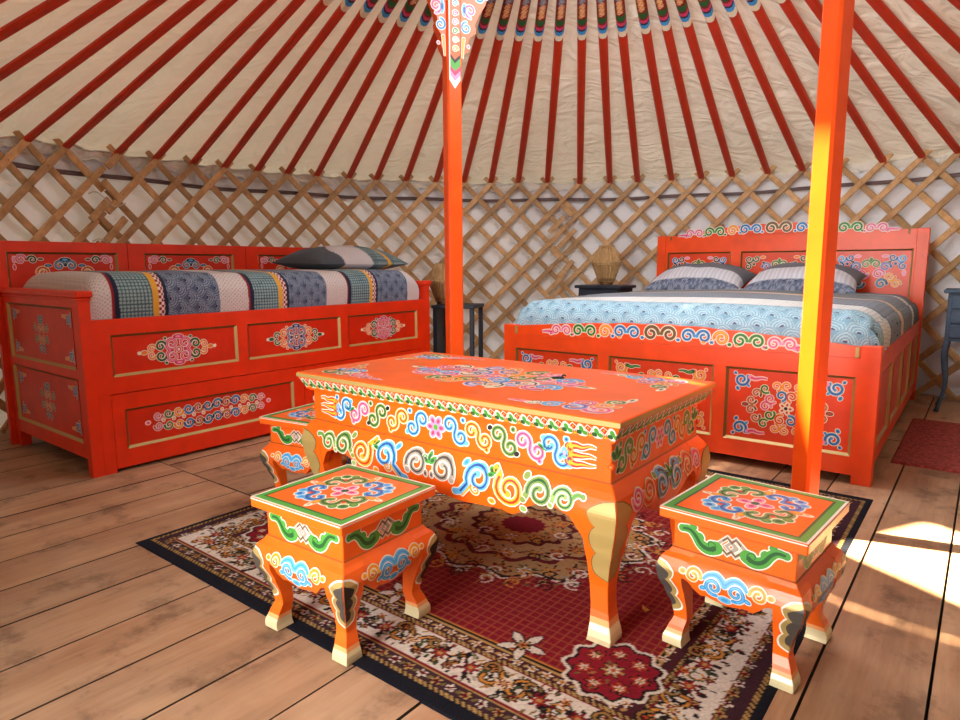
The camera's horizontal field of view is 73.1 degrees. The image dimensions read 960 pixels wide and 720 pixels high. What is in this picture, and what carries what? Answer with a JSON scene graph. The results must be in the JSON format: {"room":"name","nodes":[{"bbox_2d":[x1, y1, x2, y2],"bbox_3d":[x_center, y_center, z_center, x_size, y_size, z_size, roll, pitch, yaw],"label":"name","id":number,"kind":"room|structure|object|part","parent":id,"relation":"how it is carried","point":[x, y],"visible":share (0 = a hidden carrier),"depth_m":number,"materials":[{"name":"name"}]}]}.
{"room":"traditional dwelling","nodes":[
{"label":"traditional dwelling","id":0,"kind":"room"},
{"bbox_2d":[0,393,959,719],"bbox_3d":[0.431,0.539,2.981,7.248,0.031,7.248,0,8,0],"label":"floor","id":1,"kind":"structure","parent":0,"point":[95,624],"depth_m":1.79,"materials":[{"name":"brown wood"}]},
{"bbox_2d":[0,130,108,432],"bbox_3d":[-2.429,-0.253,2.291,0.814,1.761,4.291,-2,8,-11],"label":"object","id":2,"kind":"structure","parent":1,"relation":"on","point":[8,205],"depth_m":3.94,"materials":[{"name":"brown wood"}]},
{"bbox_2d":[0,240,430,477],"bbox_3d":[-1.465,-0.173,4.043,1.021,1.094,2.346,6,10,37],"label":"daybed","id":3,"kind":"object","parent":1,"relation":"on","point":[73,382],"visible":0.81,"depth_m":3.38,"materials":[{"name":"paint"}]},
{"bbox_3d":[-2.143,-0.127,3.156,0.830,0.284,0.012,6,10,37],"label":"inset panel","id":4,"kind":"part","parent":3,"relation":"part of","materials":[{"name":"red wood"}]},
{"bbox_3d":[-2.142,0.201,3.204,0.830,0.297,0.012,6,10,37],"label":"inset panel","id":5,"kind":"part","parent":3,"relation":"part of","materials":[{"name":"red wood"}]},
{"bbox_3d":[-2.117,0.078,3.191,0.974,0.848,0.072,6,10,37],"label":"panel","id":6,"kind":"part","parent":3,"relation":"part of","materials":[{"name":"paint"}]},
{"bbox_3d":[-2.335,-0.449,3.663,0.012,0.316,0.560,6,10,37],"label":"inset panel","id":7,"kind":"part","parent":3,"relation":"part of","materials":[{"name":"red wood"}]},
{"bbox_3d":[-2.355,-0.120,3.704,0.035,1.094,0.712,6,10,37],"label":"panel","id":8,"kind":"part","parent":3,"relation":"part of","materials":[{"name":"paint"}]},
{"bbox_3d":[-1.492,-0.053,3.213,0.012,0.195,0.635,6,10,37],"label":"inset panel","id":9,"kind":"part","parent":3,"relation":"part of","materials":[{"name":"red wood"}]},
{"bbox_3d":[-1.892,-0.208,4.294,0.035,1.094,0.790,6,10,37],"label":"panel","id":10,"kind":"part","parent":3,"relation":"part of","materials":[{"name":"paint"}]},
{"bbox_3d":[-1.883,-0.535,4.239,0.012,0.316,0.600,6,10,37],"label":"inset panel","id":11,"kind":"part","parent":3,"relation":"part of","materials":[{"name":"red wood"}]},
{"bbox_3d":[-1.379,0.273,3.429,0.030,0.350,1.069,6,10,37],"label":"drawer","id":12,"kind":"part","parent":3,"relation":"part of","materials":[{"name":"paint"}]},
{"bbox_3d":[-1.376,0.270,3.414,0.012,0.189,0.939,6,10,37],"label":"inset panel","id":13,"kind":"part","parent":3,"relation":"part of","materials":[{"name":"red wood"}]},
{"bbox_3d":[-1.451,-0.209,4.053,0.730,0.479,1.998,6,10,37],"label":"mattress","id":14,"kind":"part","parent":3,"relation":"part of","materials":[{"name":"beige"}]},
{"bbox_2d":[23,269,418,319],"bbox_3d":[-1.437,-0.442,4.005,0.882,0.235,2.150,6,10,37],"label":"quilt","id":15,"kind":"object","parent":3,"relation":"on","point":[116,294],"visible":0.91,"depth_m":3.42,"materials":[{"name":"fabric"}]},
{"bbox_2d":[273,245,407,269],"bbox_3d":[-0.995,-0.734,4.681,0.564,0.203,0.800,8,11,37],"label":"pillow","id":16,"kind":"object","parent":15,"relation":"on","point":[340,256],"visible":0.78,"depth_m":4.45,"materials":[{"name":"fabric"}]},
{"bbox_3d":[-1.436,0.021,4.076,0.955,0.700,2.182,6,10,37],"label":"bed frame","id":17,"kind":"part","parent":3,"relation":"part of","materials":[{"name":"paint"}]},
{"bbox_3d":[-1.072,-0.133,3.767,0.030,0.345,2.182,6,10,37],"label":"rail","id":18,"kind":"part","parent":3,"relation":"part of","materials":[{"name":"paint"}]},
{"bbox_3d":[-1.407,-0.300,4.912,0.035,1.094,0.785,6,10,37],"label":"panel","id":19,"kind":"part","parent":3,"relation":"part of","materials":[{"name":"paint"}]},
{"bbox_3d":[-1.396,-0.627,4.858,0.012,0.316,0.600,6,10,37],"label":"inset panel","id":20,"kind":"part","parent":3,"relation":"part of","materials":[{"name":"red wood"}]},
{"bbox_3d":[-1.062,-0.135,3.761,0.012,0.195,0.640,6,10,37],"label":"inset panel","id":21,"kind":"part","parent":3,"relation":"part of","materials":[{"name":"red wood"}]},
{"bbox_3d":[-0.744,0.152,4.238,0.030,0.350,0.994,6,10,37],"label":"drawer","id":22,"kind":"part","parent":3,"relation":"part of","materials":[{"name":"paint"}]},
{"bbox_3d":[-0.636,-0.216,4.303,0.012,0.195,0.624,6,10,37],"label":"inset panel","id":23,"kind":"part","parent":3,"relation":"part of","materials":[{"name":"red wood"}]},
{"bbox_3d":[-0.749,-0.182,4.934,0.974,0.848,0.072,6,10,37],"label":"panel","id":24,"kind":"part","parent":3,"relation":"part of","materials":[{"name":"paint"}]},
{"bbox_2d":[88,144,570,358],"bbox_3d":[-0.998,-0.714,5.413,3.861,1.761,0.670,-5,9,-29],"label":"wall","id":25,"kind":"structure","parent":1,"relation":"on","point":[107,205],"depth_m":5.61,"materials":[{"name":"brown wood"}]},
{"bbox_3d":[-2.446,-1.054,4.256,0.012,0.093,0.252,4,9,27],"label":"lashing cord","id":26,"kind":"part","parent":25,"relation":"part of","materials":[{"name":"brown"}]},
{"bbox_2d":[427,0,487,354],"bbox_3d":[-0.107,-0.926,3.664,0.584,2.680,0.087,-4,9,-25],"label":"pillar","id":27,"kind":"structure","parent":1,"relation":"on","point":[454,21],"depth_m":3.57,"materials":[{"name":"paint"}]},
{"bbox_3d":[-0.151,-0.923,3.645,0.084,2.680,0.084,-4,9,-25],"label":"post","id":28,"kind":"part","parent":27,"relation":"part of","materials":[{"name":"paint"}]},
{"bbox_2d":[431,303,483,356],"bbox_3d":[-0.168,-0.111,5.093,0.340,0.655,0.320,2,9,14],"label":"side table","id":29,"kind":"object","parent":1,"relation":"on","point":[439,321],"visible":0.48,"depth_m":5.04,"materials":[{"name":"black wood"}]},
{"bbox_3d":[-0.341,-0.084,5.001,0.032,0.630,0.032,2,9,14],"label":"leg","id":30,"kind":"part","parent":29,"relation":"part of","materials":[{"name":"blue wood"}]},
{"bbox_2d":[428,263,444,304],"bbox_3d":[-0.283,-0.592,5.027,0.240,0.318,0.240,-3,9,-17],"label":"wicker lamp","id":31,"kind":"object","parent":29,"relation":"on","point":[437,278],"visible":0.47,"depth_m":4.95,"materials":[{"name":"brown wicker"}]},
{"bbox_3d":[-0.313,-0.212,5.115,0.012,0.410,0.260,2,9,14],"label":"panel","id":32,"kind":"part","parent":29,"relation":"part of","materials":[{"name":"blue wood"}]},
{"bbox_3d":[-0.060,-0.075,4.930,0.032,0.630,0.032,2,9,14],"label":"leg","id":33,"kind":"part","parent":29,"relation":"part of","materials":[{"name":"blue wood"}]},
{"bbox_3d":[0.007,-0.113,5.189,0.032,0.630,0.032,2,9,14],"label":"leg","id":34,"kind":"part","parent":29,"relation":"part of","materials":[{"name":"black wood"}]},
{"bbox_2d":[136,469,872,719],"bbox_3d":[0.199,0.602,2.443,1.970,0.004,2.030,6,10,38],"label":"patterned rug","id":35,"kind":"object","parent":1,"relation":"on","point":[503,635],"visible":0.4,"depth_m":1.73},
{"bbox_2d":[259,403,356,487],"bbox_3d":[-0.641,0.392,2.647,0.353,0.361,0.350,4,10,29],"label":"stool","id":36,"kind":"object","parent":35,"relation":"on","point":[285,450],"visible":0.32,"depth_m":2.54,"materials":[{"name":"paint"}]},
{"bbox_3d":[-0.815,0.453,2.609,0.093,0.253,0.093,4,10,29],"label":"leg","id":37,"kind":"part","parent":36,"relation":"part of","materials":[{"name":"beige"}]},
{"bbox_3d":[-0.642,0.227,2.623,0.343,0.028,0.340,4,10,29],"label":"seat","id":38,"kind":"part","parent":36,"relation":"part of","materials":[{"name":"paint"}]},
{"bbox_2d":[250,464,437,666],"bbox_3d":[-0.355,0.523,1.735,0.353,0.361,0.350,6,10,35],"label":"stool","id":39,"kind":"object","parent":35,"relation":"on","point":[341,530],"visible":1,"depth_m":1.63,"materials":[{"name":"paint"}]},
{"bbox_3d":[-0.534,0.581,1.716,0.093,0.253,0.093,6,10,35],"label":"leg","id":40,"kind":"part","parent":39,"relation":"part of","materials":[{"name":"beige"}]},
{"bbox_3d":[-0.356,0.358,1.711,0.343,0.028,0.340,6,10,35],"label":"seat","id":41,"kind":"part","parent":39,"relation":"part of","materials":[{"name":"paint"}]},
{"bbox_3d":[-0.325,0.602,1.567,0.093,0.253,0.093,6,10,35],"label":"leg","id":42,"kind":"part","parent":39,"relation":"part of","materials":[{"name":"beige"}]},
{"bbox_3d":[-0.176,0.571,1.770,0.093,0.253,0.093,6,10,35],"label":"leg","id":43,"kind":"part","parent":39,"relation":"part of","materials":[{"name":"beige"}]},
{"bbox_2d":[296,352,715,647],"bbox_3d":[0.050,0.343,2.170,1.222,0.588,0.664,6,10,38],"label":"table","id":44,"kind":"object","parent":35,"relation":"on","point":[597,447],"visible":0.99,"depth_m":1.83,"materials":[{"name":"paint"}]},
{"bbox_3d":[-0.533,0.412,2.310,0.137,0.417,0.137,6,10,38],"label":"leg","id":45,"kind":"part","parent":44,"relation":"part of","materials":[{"name":"beige"}]},
{"bbox_2d":[551,374,565,378],"bbox_3d":[0.254,0.052,2.080,0.047,0.014,0.018,-1,8,-6],"label":"clip","id":46,"kind":"object","parent":44,"relation":"on","point":[561,376],"visible":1,"depth_m":2.07,"materials":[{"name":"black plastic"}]},
{"bbox_3d":[0.314,0.503,1.652,0.137,0.417,0.137,6,10,38],"label":"leg","id":47,"kind":"part","parent":44,"relation":"part of","materials":[{"name":"beige"}]},
{"bbox_3d":[0.633,0.443,2.055,0.137,0.417,0.137,6,10,38],"label":"leg","id":48,"kind":"part","parent":44,"relation":"part of","materials":[{"name":"beige"}]},
{"bbox_2d":[655,473,849,693],"bbox_3d":[0.683,0.533,1.631,0.353,0.361,0.350,7,11,42],"label":"stool","id":49,"kind":"object","parent":35,"relation":"on","point":[750,546],"visible":1,"depth_m":1.52,"materials":[{"name":"paint"}]},
{"bbox_3d":[0.502,0.588,1.631,0.093,0.253,0.093,7,11,42],"label":"leg","id":50,"kind":"part","parent":49,"relation":"part of","materials":[{"name":"beige"}]},
{"bbox_3d":[0.674,0.560,1.817,0.093,0.253,0.093,7,11,42],"label":"leg","id":51,"kind":"part","parent":49,"relation":"part of","materials":[{"name":"beige"}]},
{"bbox_3d":[0.682,0.368,1.607,0.343,0.028,0.340,7,11,42],"label":"seat","id":52,"kind":"part","parent":49,"relation":"part of","materials":[{"name":"paint"}]},
{"bbox_3d":[0.692,0.612,1.460,0.093,0.253,0.093,7,11,42],"label":"leg","id":53,"kind":"part","parent":49,"relation":"part of","materials":[{"name":"beige"}]},
{"bbox_3d":[0.864,0.585,1.645,0.093,0.253,0.093,7,11,42],"label":"leg","id":54,"kind":"part","parent":49,"relation":"part of","materials":[{"name":"beige"}]},
{"bbox_2d":[574,284,635,295],"bbox_3d":[1.031,-0.223,5.375,0.410,0.795,0.320,6,10,37],"label":"nightstand","id":55,"kind":"object","parent":1,"relation":"on","point":[587,289],"visible":0.08,"depth_m":5.22,"materials":[{"name":"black wood"}]},
{"bbox_3d":[0.951,-0.521,5.228,0.320,0.082,0.014,6,10,37],"label":"drawer","id":56,"kind":"part","parent":55,"relation":"part of","materials":[{"name":"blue wood"}]},
{"bbox_2d":[592,245,620,284],"bbox_3d":[1.036,-0.775,5.304,0.240,0.318,0.240,-3,9,-17],"label":"wicker lamp","id":57,"kind":"object","parent":55,"relation":"on","point":[606,264],"visible":1,"depth_m":5.23,"materials":[{"name":"brown wicker"}]},
{"bbox_2d":[504,220,930,486],"bbox_3d":[1.619,-0.305,4.185,1.929,1.283,2.344,6,10,37],"label":"double bed","id":58,"kind":"object","parent":1,"relation":"on","point":[752,403],"visible":0.59,"depth_m":3.25,"materials":[{"name":"paint"}]},
{"bbox_3d":[0.428,0.121,3.688,0.535,0.349,0.012,6,10,37],"label":"inset panel","id":59,"kind":"part","parent":58,"relation":"part of","materials":[{"name":"red wood"}]},
{"bbox_3d":[0.912,0.172,3.320,0.555,0.349,0.012,6,10,37],"label":"inset panel","id":60,"kind":"part","parent":58,"relation":"part of","materials":[{"name":"red wood"}]},
{"bbox_3d":[0.931,0.139,3.342,1.929,0.655,0.078,6,10,37],"label":"footboard","id":61,"kind":"part","parent":58,"relation":"part of","materials":[{"name":"paint"}]},
{"bbox_3d":[1.816,-0.670,5.407,0.524,0.453,0.012,6,10,37],"label":"inset panel","id":62,"kind":"part","parent":58,"relation":"part of","materials":[{"name":"red wood"}]},
{"bbox_2d":[513,288,918,349],"bbox_3d":[1.606,-0.329,4.164,1.899,0.226,2.190,6,10,37],"label":"duvet","id":63,"kind":"object","parent":58,"relation":"on","point":[860,318],"visible":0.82,"depth_m":3.37,"materials":[{"name":"fabric"}]},
{"bbox_2d":[643,262,756,289],"bbox_3d":[1.713,-0.638,5.033,0.720,0.238,0.488,6,10,37],"label":"pillow","id":64,"kind":"object","parent":63,"relation":"on","point":[710,275],"visible":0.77,"depth_m":4.88,"materials":[{"name":"fabric"}]},
{"bbox_2d":[744,262,867,293],"bbox_3d":[2.296,-0.576,4.590,0.720,0.238,0.488,6,10,37],"label":"pillow","id":65,"kind":"object","parent":63,"relation":"on","point":[785,276],"visible":0.57,"depth_m":4.47,"materials":[{"name":"fabric"}]},
{"bbox_3d":[2.314,-0.617,5.028,0.576,0.453,0.012,6,10,37],"label":"inset panel","id":66,"kind":"part","parent":58,"relation":"part of","materials":[{"name":"red wood"}]},
{"bbox_3d":[1.394,0.223,2.954,0.541,0.349,0.012,6,10,37],"label":"inset panel","id":67,"kind":"part","parent":58,"relation":"part of","materials":[{"name":"red wood"}]},
{"bbox_3d":[2.312,-0.438,5.079,1.929,1.283,0.067,6,10,37],"label":"headboard","id":68,"kind":"part","parent":58,"relation":"part of","materials":[{"name":"paint"}]},
{"bbox_3d":[2.801,-0.566,4.658,0.501,0.453,0.012,6,10,37],"label":"inset panel","id":69,"kind":"part","parent":58,"relation":"part of","materials":[{"name":"red wood"}]},
{"bbox_3d":[1.900,0.199,3.050,0.010,0.330,0.460,6,10,37],"label":"inset panel","id":70,"kind":"part","parent":58,"relation":"part of","materials":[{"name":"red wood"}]},
{"bbox_3d":[2.228,0.136,3.474,0.010,0.330,0.460,6,10,37],"label":"inset panel","id":71,"kind":"part","parent":58,"relation":"part of","materials":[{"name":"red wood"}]},
{"bbox_3d":[2.368,0.100,3.673,0.030,0.502,2.201,6,10,37],"label":"panel","id":72,"kind":"part","parent":58,"relation":"part of","materials":[{"name":"paint"}]},
{"bbox_3d":[2.557,0.073,3.897,0.010,0.330,0.460,6,10,37],"label":"inset panel","id":73,"kind":"part","parent":58,"relation":"part of","materials":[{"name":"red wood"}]},
{"bbox_3d":[2.886,0.010,4.321,0.010,0.330,0.460,6,10,37],"label":"inset panel","id":74,"kind":"part","parent":58,"relation":"part of","materials":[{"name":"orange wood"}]},
{"bbox_2d":[546,150,959,400],"bbox_3d":[2.644,-0.548,4.149,1.482,1.761,5.456,-5,10,-30],"label":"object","id":75,"kind":"structure","parent":1,"relation":"on","point":[936,208],"depth_m":5.38,"materials":[{"name":"brown wood"}]},
{"bbox_2d":[791,0,854,494],"bbox_3d":[1.212,-0.719,2.191,0.584,2.680,0.076,-5,9,-28],"label":"pillar","id":76,"kind":"structure","parent":1,"relation":"on","point":[837,15],"depth_m":2.19,"materials":[{"name":"paint"}]},
{"bbox_2d":[890,418,959,473],"bbox_3d":[2.694,0.466,3.266,0.950,0.011,1.120,6,10,38],"label":"rug","id":77,"kind":"object","parent":1,"relation":"on","point":[928,444],"visible":1,"depth_m":3.36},
{"bbox_2d":[933,288,959,411],"bbox_3d":[3.139,-0.054,4.144,0.330,0.795,0.300,6,10,37],"label":"nightstand","id":78,"kind":"object","parent":1,"relation":"on","point":[952,328],"visible":1,"depth_m":4.10,"materials":[{"name":"blue wood"}]},
{"bbox_3d":[2.974,0.092,4.162,0.068,0.502,0.068,6,10,37],"label":"leg","id":79,"kind":"part","parent":78,"relation":"part of","materials":[{"name":"blue wood"}]},
{"bbox_3d":[3.110,0.067,4.336,0.042,0.502,0.080,0,8,-1],"label":"leg","id":80,"kind":"part","parent":78,"relation":"part of","materials":[{"name":"blue wood"}]},
{"bbox_3d":[3.066,-0.170,4.032,0.240,0.082,0.014,6,10,37],"label":"drawer","id":81,"kind":"part","parent":78,"relation":"part of","materials":[{"name":"blue wood"}]},
{"bbox_3d":[3.066,-0.262,4.019,0.240,0.082,0.014,6,10,37],"label":"drawer","id":82,"kind":"part","parent":78,"relation":"part of","materials":[{"name":"blue wood"}]},
{"bbox_3d":[3.065,-0.354,4.005,0.240,0.082,0.014,6,10,37],"label":"drawer","id":83,"kind":"part","parent":78,"relation":"part of","materials":[{"name":"blue wood"}]},
{"bbox_2d":[0,0,959,184],"bbox_3d":[0.420,-1.723,2.652,6.888,1.223,6.888,4,9,26],"label":"ceiling","id":84,"kind":"structure","parent":0,"point":[114,129],"depth_m":4.39,"materials":[{"name":"fabric"}]},
{"bbox_2d":[0,0,69,41],"bbox_3d":[-1.698,-1.699,2.871,2.417,1.125,0.064,1,8,6],"label":"pole","id":85,"kind":"object","parent":84,"relation":"attached to","point":[47,6],"visible":1,"depth_m":2.91,"materials":[{"name":"paint"}]},
{"bbox_2d":[0,0,122,80],"bbox_3d":[-1.675,-1.724,3.039,2.417,1.125,0.064,1,8,10],"label":"pole","id":86,"kind":"object","parent":84,"relation":"attached to","point":[102,6],"visible":1,"depth_m":3.12,"materials":[{"name":"paint"}]},
{"bbox_2d":[0,0,167,122],"bbox_3d":[-1.637,-1.748,3.204,2.418,1.125,0.064,2,9,15],"label":"pole","id":87,"kind":"object","parent":84,"relation":"attached to","point":[149,6],"visible":1,"depth_m":3.33,"materials":[{"name":"paint"}]},
{"bbox_2d":[23,0,206,141],"bbox_3d":[-1.586,-1.772,3.365,2.417,1.125,0.064,3,9,19],"label":"pole","id":88,"kind":"object","parent":84,"relation":"attached to","point":[190,6],"visible":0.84,"depth_m":3.51,"materials":[{"name":"paint"}]},
{"bbox_2d":[62,0,237,148],"bbox_3d":[-1.529,-1.793,3.508,2.417,1.125,0.064,3,9,24],"label":"pole","id":89,"kind":"object","parent":84,"relation":"attached to","point":[223,6],"visible":0.86,"depth_m":3.66,"materials":[{"name":"paint"}]},
{"bbox_2d":[110,0,276,157],"bbox_3d":[-1.432,-1.821,3.699,2.417,1.125,0.064,4,9,29],"label":"pole","id":90,"kind":"object","parent":84,"relation":"attached to","point":[263,6],"visible":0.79,"depth_m":3.83,"materials":[{"name":"paint"}]},
{"bbox_2d":[149,0,305,162],"bbox_3d":[-1.340,-1.843,3.846,2.417,1.125,0.064,5,10,34],"label":"pole","id":91,"kind":"object","parent":84,"relation":"attached to","point":[293,6],"visible":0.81,"depth_m":3.96,"materials":[{"name":"paint"}]},
{"bbox_2d":[187,0,332,166],"bbox_3d":[-1.234,-1.864,3.987,2.417,1.125,0.064,6,11,39],"label":"pole","id":92,"kind":"object","parent":84,"relation":"attached to","point":[320,7],"visible":0.85,"depth_m":4.08,"materials":[{"name":"paint"}]},
{"bbox_2d":[219,0,355,169],"bbox_3d":[-1.128,-1.882,4.106,2.417,1.125,0.064,7,11,43],"label":"pole","id":93,"kind":"object","parent":84,"relation":"attached to","point":[345,5],"visible":0.89,"depth_m":4.17,"materials":[{"name":"paint"}]},
{"bbox_2d":[254,0,377,170],"bbox_3d":[-1.006,-1.899,4.224,0.064,1.125,2.417,-8,11,-41],"label":"pole","id":94,"kind":"object","parent":84,"relation":"attached to","point":[368,5],"visible":0.92,"depth_m":4.27,"materials":[{"name":"paint"}]},
{"bbox_2d":[284,0,398,173],"bbox_3d":[-0.880,-1.915,4.328,0.064,1.125,2.417,-7,10,-37],"label":"pole","id":95,"kind":"object","parent":84,"relation":"attached to","point":[388,7],"visible":0.94,"depth_m":4.34,"materials":[{"name":"paint"}]},
{"bbox_2d":[314,0,418,175],"bbox_3d":[-0.747,-1.929,4.421,0.064,1.125,2.417,-6,10,-33],"label":"pole","id":96,"kind":"object","parent":84,"relation":"attached to","point":[409,6],"visible":0.98,"depth_m":4.41,"materials":[{"name":"paint"}]},
{"bbox_2d":[346,3,431,177],"bbox_3d":[-0.591,-1.943,4.513,0.064,1.125,2.417,-5,9,-28],"label":"pole","id":97,"kind":"object","parent":84,"relation":"attached to","point":[426,16],"visible":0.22,"depth_m":4.52,"materials":[{"name":"paint"}]},
{"bbox_2d":[374,32,437,179],"bbox_3d":[-0.447,-1.954,4.583,0.064,1.125,2.417,-4,9,-24],"label":"pole","id":98,"kind":"object","parent":84,"relation":"attached to","point":[431,48],"visible":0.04,"depth_m":4.74,"materials":[{"name":"paint"}]},
{"bbox_2d":[403,70,442,180],"bbox_3d":[-0.285,-1.964,4.647,0.064,1.125,2.417,-3,9,-19],"label":"pole","id":99,"kind":"object","parent":84,"relation":"attached to","point":[438,90],"visible":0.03,"depth_m":5.05,"materials":[{"name":"paint"}]},
{"bbox_2d":[433,0,495,181],"bbox_3d":[-0.114,-1.973,4.698,0.064,1.125,2.417,-2,9,-14],"label":"pole","id":100,"kind":"object","parent":84,"relation":"attached to","point":[486,14],"visible":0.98,"depth_m":4.37,"materials":[{"name":"paint"}]},
{"bbox_2d":[462,0,513,187],"bbox_3d":[0.049,-1.978,4.734,0.064,1.125,2.418,-2,8,-10],"label":"pole","id":101,"kind":"object","parent":84,"relation":"attached to","point":[507,5],"visible":0.99,"depth_m":4.61,"materials":[{"name":"paint"}]},
{"bbox_2d":[488,0,530,187],"bbox_3d":[0.211,-1.982,4.755,0.064,1.125,2.417,-1,8,-6],"label":"pole","id":102,"kind":"object","parent":84,"relation":"attached to","point":[524,7],"visible":0.99,"depth_m":4.62,"materials":[{"name":"paint"}]},
{"bbox_2d":[515,0,547,182],"bbox_3d":[0.373,-1.985,4.765,0.064,1.125,2.418,0,8,-1],"label":"pole","id":103,"kind":"object","parent":84,"relation":"attached to","point":[542,5],"visible":1,"depth_m":4.63,"materials":[{"name":"paint"}]},
{"bbox_2d":[545,0,566,187],"bbox_3d":[0.548,-1.985,4.761,0.064,1.125,2.417,0,8,3],"label":"pole","id":104,"kind":"object","parent":84,"relation":"attached to","point":[560,14],"visible":0.99,"depth_m":4.63,"materials":[{"name":"paint"}]},
{"bbox_2d":[577,0,587,187],"bbox_3d":[0.740,-1.983,4.741,0.064,1.125,2.418,1,8,9],"label":"pole","id":105,"kind":"object","parent":84,"relation":"attached to","point":[582,5],"visible":1,"depth_m":4.61,"materials":[{"name":"paint"}]},
{"bbox_2d":[596,0,612,186],"bbox_3d":[0.912,-1.979,4.708,0.064,1.125,2.417,2,9,13],"label":"pole","id":106,"kind":"object","parent":84,"relation":"attached to","point":[602,22],"visible":1,"depth_m":4.60,"materials":[{"name":"paint"}]},
{"bbox_2d":[614,0,639,185],"bbox_3d":[1.066,-1.974,4.666,0.064,1.125,2.417,2,9,18],"label":"pole","id":107,"kind":"object","parent":84,"relation":"attached to","point":[620,11],"visible":1,"depth_m":4.57,"materials":[{"name":"paint"}]},
{"bbox_2d":[635,0,673,183],"bbox_3d":[1.244,-1.965,4.601,0.064,1.125,2.417,3,9,23],"label":"pole","id":108,"kind":"object","parent":84,"relation":"attached to","point":[642,9],"visible":1,"depth_m":4.53,"materials":[{"name":"paint"}]},
{"bbox_2d":[654,0,703,179],"bbox_3d":[1.392,-1.956,4.533,0.064,1.125,2.417,4,9,27],"label":"pole","id":109,"kind":"object","parent":84,"relation":"attached to","point":[661,5],"visible":1,"depth_m":4.49,"materials":[{"name":"paint"}]},
{"bbox_2d":[674,0,734,180],"bbox_3d":[1.535,-1.945,4.453,0.064,1.125,2.417,5,10,31],"label":"pole","id":110,"kind":"object","parent":84,"relation":"attached to","point":[682,6],"visible":1,"depth_m":4.44,"materials":[{"name":"paint"}]},
{"bbox_2d":[698,0,770,177],"bbox_3d":[1.685,-1.931,4.352,0.064,1.125,2.418,6,10,36],"label":"pole","id":111,"kind":"object","parent":84,"relation":"attached to","point":[706,7],"visible":1,"depth_m":4.37,"materials":[{"name":"paint"}]},
{"bbox_2d":[721,0,805,174],"bbox_3d":[1.819,-1.916,4.246,0.064,1.125,2.417,7,11,41],"label":"pole","id":112,"kind":"object","parent":84,"relation":"attached to","point":[730,7],"visible":1,"depth_m":4.29,"materials":[{"name":"paint"}]},
{"bbox_2d":[746,0,815,126],"bbox_3d":[1.946,-1.899,4.127,2.417,1.125,0.064,-8,11,-44],"label":"pole","id":113,"kind":"object","parent":84,"relation":"attached to","point":[756,6],"visible":0.69,"depth_m":4.07,"materials":[{"name":"paint"}]},
{"bbox_2d":[776,0,886,166],"bbox_3d":[2.074,-1.879,3.984,2.417,1.125,0.064,-7,11,-39],"label":"pole","id":114,"kind":"object","parent":84,"relation":"attached to","point":[787,6],"visible":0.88,"depth_m":3.95,"materials":[{"name":"paint"}]},
{"bbox_2d":[804,0,925,162],"bbox_3d":[2.172,-1.861,3.855,2.417,1.125,0.064,-6,10,-34],"label":"pole","id":115,"kind":"object","parent":84,"relation":"attached to","point":[816,7],"visible":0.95,"depth_m":4.12,"materials":[{"name":"paint"}]},
{"bbox_2d":[853,11,959,157],"bbox_3d":[2.250,-1.844,3.734,2.417,1.125,0.064,-5,10,-30],"label":"pole","id":116,"kind":"object","parent":84,"relation":"attached to","point":[859,26],"visible":0.82,"depth_m":3.93,"materials":[{"name":"paint"}]},
{"bbox_2d":[865,0,959,102],"bbox_3d":[2.331,-1.823,3.586,2.417,1.125,0.064,-4,9,-26],"label":"pole","id":117,"kind":"object","parent":84,"relation":"attached to","point":[879,6],"visible":1,"depth_m":3.64,"materials":[{"name":"paint"}]},
{"bbox_2d":[904,0,959,53],"bbox_3d":[2.400,-1.800,3.431,2.418,1.125,0.064,-4,9,-21],"label":"pole","id":118,"kind":"object","parent":84,"relation":"attached to","point":[918,6],"visible":1,"depth_m":3.42,"materials":[{"name":"paint"}]},
{"bbox_2d":[948,0,959,10],"bbox_3d":[2.457,-1.778,3.272,2.418,1.125,0.065,-3,9,-17],"label":"pole","id":119,"kind":"object","parent":84,"relation":"attached to","point":[956,3],"visible":1,"depth_m":3.25,"materials":[{"name":"paint"}]},
{"bbox_2d":[0,146,959,427],"bbox_3d":[0.426,-0.346,2.851,6.793,1.800,6.788,0,8,0],"label":"wall","id":120,"kind":"structure","parent":0,"point":[138,200],"depth_m":5.55,"materials":[{"name":"fabric"}]},
{"bbox_2d":[0,136,959,191],"bbox_3d":[0.422,-1.146,2.736,6.748,0.115,6.747,0,8,0],"label":"trim","id":121,"kind":"structure","parent":120,"relation":"attached to","point":[177,166],"depth_m":5.31,"materials":[{"name":"fabric"}]},
{"bbox_2d":[12,162,959,202],"bbox_3d":[0.423,-1.066,3.110,6.711,0.040,5.993,0,8,0],"label":"strap","id":122,"kind":"object","parent":120,"relation":"attached to","point":[18,165],"visible":0.66,"depth_m":5.29,"materials":[{"name":"fabric"}]}
]}

